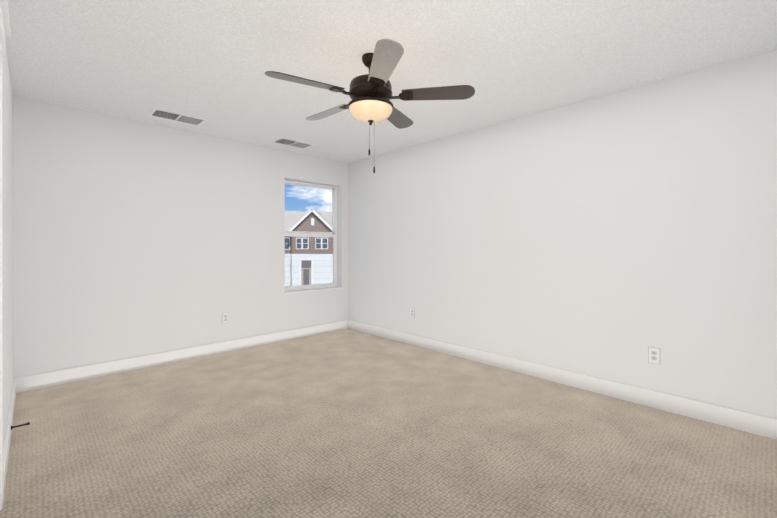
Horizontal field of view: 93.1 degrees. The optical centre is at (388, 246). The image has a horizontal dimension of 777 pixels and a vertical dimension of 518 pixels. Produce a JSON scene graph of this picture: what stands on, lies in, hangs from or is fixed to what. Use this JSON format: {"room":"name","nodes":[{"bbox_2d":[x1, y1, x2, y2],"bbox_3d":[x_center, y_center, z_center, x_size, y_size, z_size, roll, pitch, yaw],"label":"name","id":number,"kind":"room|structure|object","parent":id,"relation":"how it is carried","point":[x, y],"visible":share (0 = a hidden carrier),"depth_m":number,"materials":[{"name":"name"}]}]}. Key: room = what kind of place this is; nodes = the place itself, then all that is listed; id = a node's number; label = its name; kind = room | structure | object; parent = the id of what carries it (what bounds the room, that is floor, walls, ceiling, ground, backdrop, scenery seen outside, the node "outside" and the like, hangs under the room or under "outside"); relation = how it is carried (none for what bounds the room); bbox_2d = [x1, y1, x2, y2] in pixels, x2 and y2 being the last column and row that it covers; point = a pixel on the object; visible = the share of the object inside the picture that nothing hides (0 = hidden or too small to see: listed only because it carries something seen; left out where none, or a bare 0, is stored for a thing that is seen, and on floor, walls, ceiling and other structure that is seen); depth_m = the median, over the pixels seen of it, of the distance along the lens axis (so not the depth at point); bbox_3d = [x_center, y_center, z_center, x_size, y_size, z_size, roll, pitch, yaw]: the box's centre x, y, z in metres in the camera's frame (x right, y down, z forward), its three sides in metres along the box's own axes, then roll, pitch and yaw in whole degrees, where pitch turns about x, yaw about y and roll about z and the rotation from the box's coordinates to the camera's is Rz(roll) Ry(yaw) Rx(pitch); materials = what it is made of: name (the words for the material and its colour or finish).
{"room":"empty bedroom","nodes":[
{"label":"empty bedroom","id":0,"kind":"room"},
{"bbox_2d":[3,41,12,443],"bbox_3d":[-2.483,-0.012,2.316,0.120,2.440,1.865,0,0,-44],"label":"wall","id":1,"kind":"structure","parent":0,"point":[7,237],"depth_m":2.36,"materials":[{"name":"white paint"}]},
{"bbox_2d":[3,378,15,501],"bbox_3d":[-2.448,1.145,2.379,0.017,0.125,1.790,0,0,-44],"label":"baseboard","id":2,"kind":"structure","parent":1,"relation":"attached to","point":[7,441],"depth_m":2.17,"materials":[{"name":"white paint"}]},
{"bbox_2d":[11,422,29,429],"bbox_3d":[-2.336,1.136,2.337,0.085,0.026,0.025,0,0,-44],"label":"door stop","id":3,"kind":"object","parent":1,"relation":"attached to","point":[27,423],"visible":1,"depth_m":2.34,"materials":[{"name":"black metal"}]},
{"bbox_2d":[13,97,341,377],"bbox_3d":[-1.997,-0.014,4.192,3.505,2.440,0.160,0,0,-44],"label":"wall","id":4,"kind":"structure","parent":0,"point":[132,238],"depth_m":3.65,"materials":[{"name":"white paint"}]},
{"bbox_2d":[13,320,348,392],"bbox_3d":[-1.831,1.143,4.230,3.475,0.125,0.017,0,0,-44],"label":"baseboard","id":5,"kind":"structure","parent":4,"relation":"attached to","point":[46,379],"depth_m":3.74,"materials":[{"name":"white paint"}]},
{"bbox_2d":[222,312,228,323],"bbox_3d":[-1.861,0.816,4.207,0.074,0.119,0.007,0,0,-44],"label":"outlet","id":6,"kind":"object","parent":4,"relation":"attached to","point":[225,317],"visible":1,"depth_m":4.20,"materials":[{"name":"white plastic"}]},
{"bbox_2d":[285,180,336,291],"bbox_3d":[-1.106,-0.145,5.139,0.903,1.475,0.074,0,0,-44],"label":"window unit","id":7,"kind":"structure","parent":4,"relation":"in","point":[333,233],"depth_m":5.25,"materials":[{"name":"white plastic"}]},
{"bbox_2d":[285,287,341,293],"bbox_3d":[-1.044,0.600,5.075,0.907,0.014,0.114,0,0,-44],"label":"window sill","id":8,"kind":"structure","parent":4,"relation":"on","point":[299,291],"depth_m":5.04,"materials":[{"name":"white paint"}]},
{"bbox_2d":[337,162,348,320],"bbox_3d":[-0.689,-0.016,5.454,0.130,2.440,0.160,0,0,-44],"label":"wall","id":9,"kind":"structure","parent":0,"point":[343,236],"depth_m":5.40,"materials":[{"name":"white paint"}]},
{"bbox_2d":[0,328,776,517],"bbox_3d":[-0.066,1.258,2.401,3.795,0.100,5.420,0,0,-44],"label":"floor","id":10,"kind":"structure","parent":0,"point":[348,423],"depth_m":2.23,"materials":[{"name":"carpet"}]},
{"bbox_2d":[5,0,776,162],"bbox_3d":[-0.066,-1.292,2.399,3.795,0.120,5.420,0,0,-44],"label":"ceiling","id":11,"kind":"structure","parent":0,"point":[211,62],"depth_m":2.37,"materials":[{"name":"white paint"}]},
{"bbox_2d":[148,108,206,125],"bbox_3d":[-2.007,-1.230,3.514,0.440,0.011,0.250,0,0,-44],"label":"ceiling vent","id":12,"kind":"object","parent":11,"relation":"in","point":[174,116],"visible":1,"depth_m":3.50,"materials":[{"name":"white metal"}]},
{"bbox_2d":[272,137,313,148],"bbox_3d":[-1.137,-1.231,4.396,0.440,0.011,0.250,0,0,-44],"label":"ceiling vent","id":13,"kind":"object","parent":11,"relation":"in","point":[292,143],"visible":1,"depth_m":4.38,"materials":[{"name":"white metal"}]},
{"bbox_2d":[265,39,474,172],"bbox_3d":[-0.156,-0.855,2.417,1.269,0.754,1.238,0,0,-44],"label":"ceiling fan","id":14,"kind":"object","parent":11,"relation":"hanging from","point":[370,95],"visible":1,"depth_m":2.29,"materials":[{"name":"brown metal"}]},
{"bbox_2d":[349,50,776,418],"bbox_3d":[1.242,-0.014,3.662,0.160,2.440,5.420,0,0,-44],"label":"wall","id":15,"kind":"structure","parent":0,"point":[613,236],"depth_m":3.01,"materials":[{"name":"white paint"}]},
{"bbox_2d":[410,308,414,317],"bbox_3d":[0.291,0.816,4.527,0.007,0.119,0.074,0,0,-44],"label":"outlet","id":16,"kind":"object","parent":15,"relation":"attached to","point":[412,312],"visible":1,"depth_m":4.52,"materials":[{"name":"white plastic"}]},
{"bbox_2d":[349,320,776,439],"bbox_3d":[1.184,1.144,3.596,0.017,0.125,5.083,0,0,-44],"label":"baseboard","id":17,"kind":"structure","parent":15,"relation":"attached to","point":[763,426],"depth_m":2.99,"materials":[{"name":"white paint"}]},
{"bbox_2d":[648,347,659,363],"bbox_3d":[1.994,0.817,2.763,0.007,0.119,0.074,0,0,-44],"label":"outlet","id":18,"kind":"object","parent":15,"relation":"attached to","point":[653,355],"visible":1,"depth_m":2.76,"materials":[{"name":"white plastic"}]},
{"label":"outside","id":19,"kind":"structure","parent":0,"visible":0},
{"bbox_3d":[-43.519,3.579,73.732,200.000,0.200,151.900,0,0,-44],"label":"ground","id":20,"kind":"structure","parent":19,"visible":0},
{"bbox_2d":[285,208,332,285],"bbox_3d":[-6.769,0.098,36.196,8.516,6.846,9.600,0,0,-1],"label":"house","id":21,"kind":"structure","parent":20,"relation":"on","point":[312,216],"depth_m":31.69,"materials":[{"name":"white"}]},
{"bbox_3d":[-1.292,-1.038,1.081,0.120,0.385,1.565,0,0,-44],"label":"wall","id":22,"kind":"structure","parent":0,"visible":0},
{"bbox_2d":[0,0,10,509],"bbox_3d":[-1.234,0.090,1.138,0.042,2.238,1.731,0,0,-44],"label":"door frame","id":23,"kind":"structure","parent":22,"relation":"attached to","point":[5,29],"depth_m":1.69,"materials":[{"name":"white paint"}]}
]}

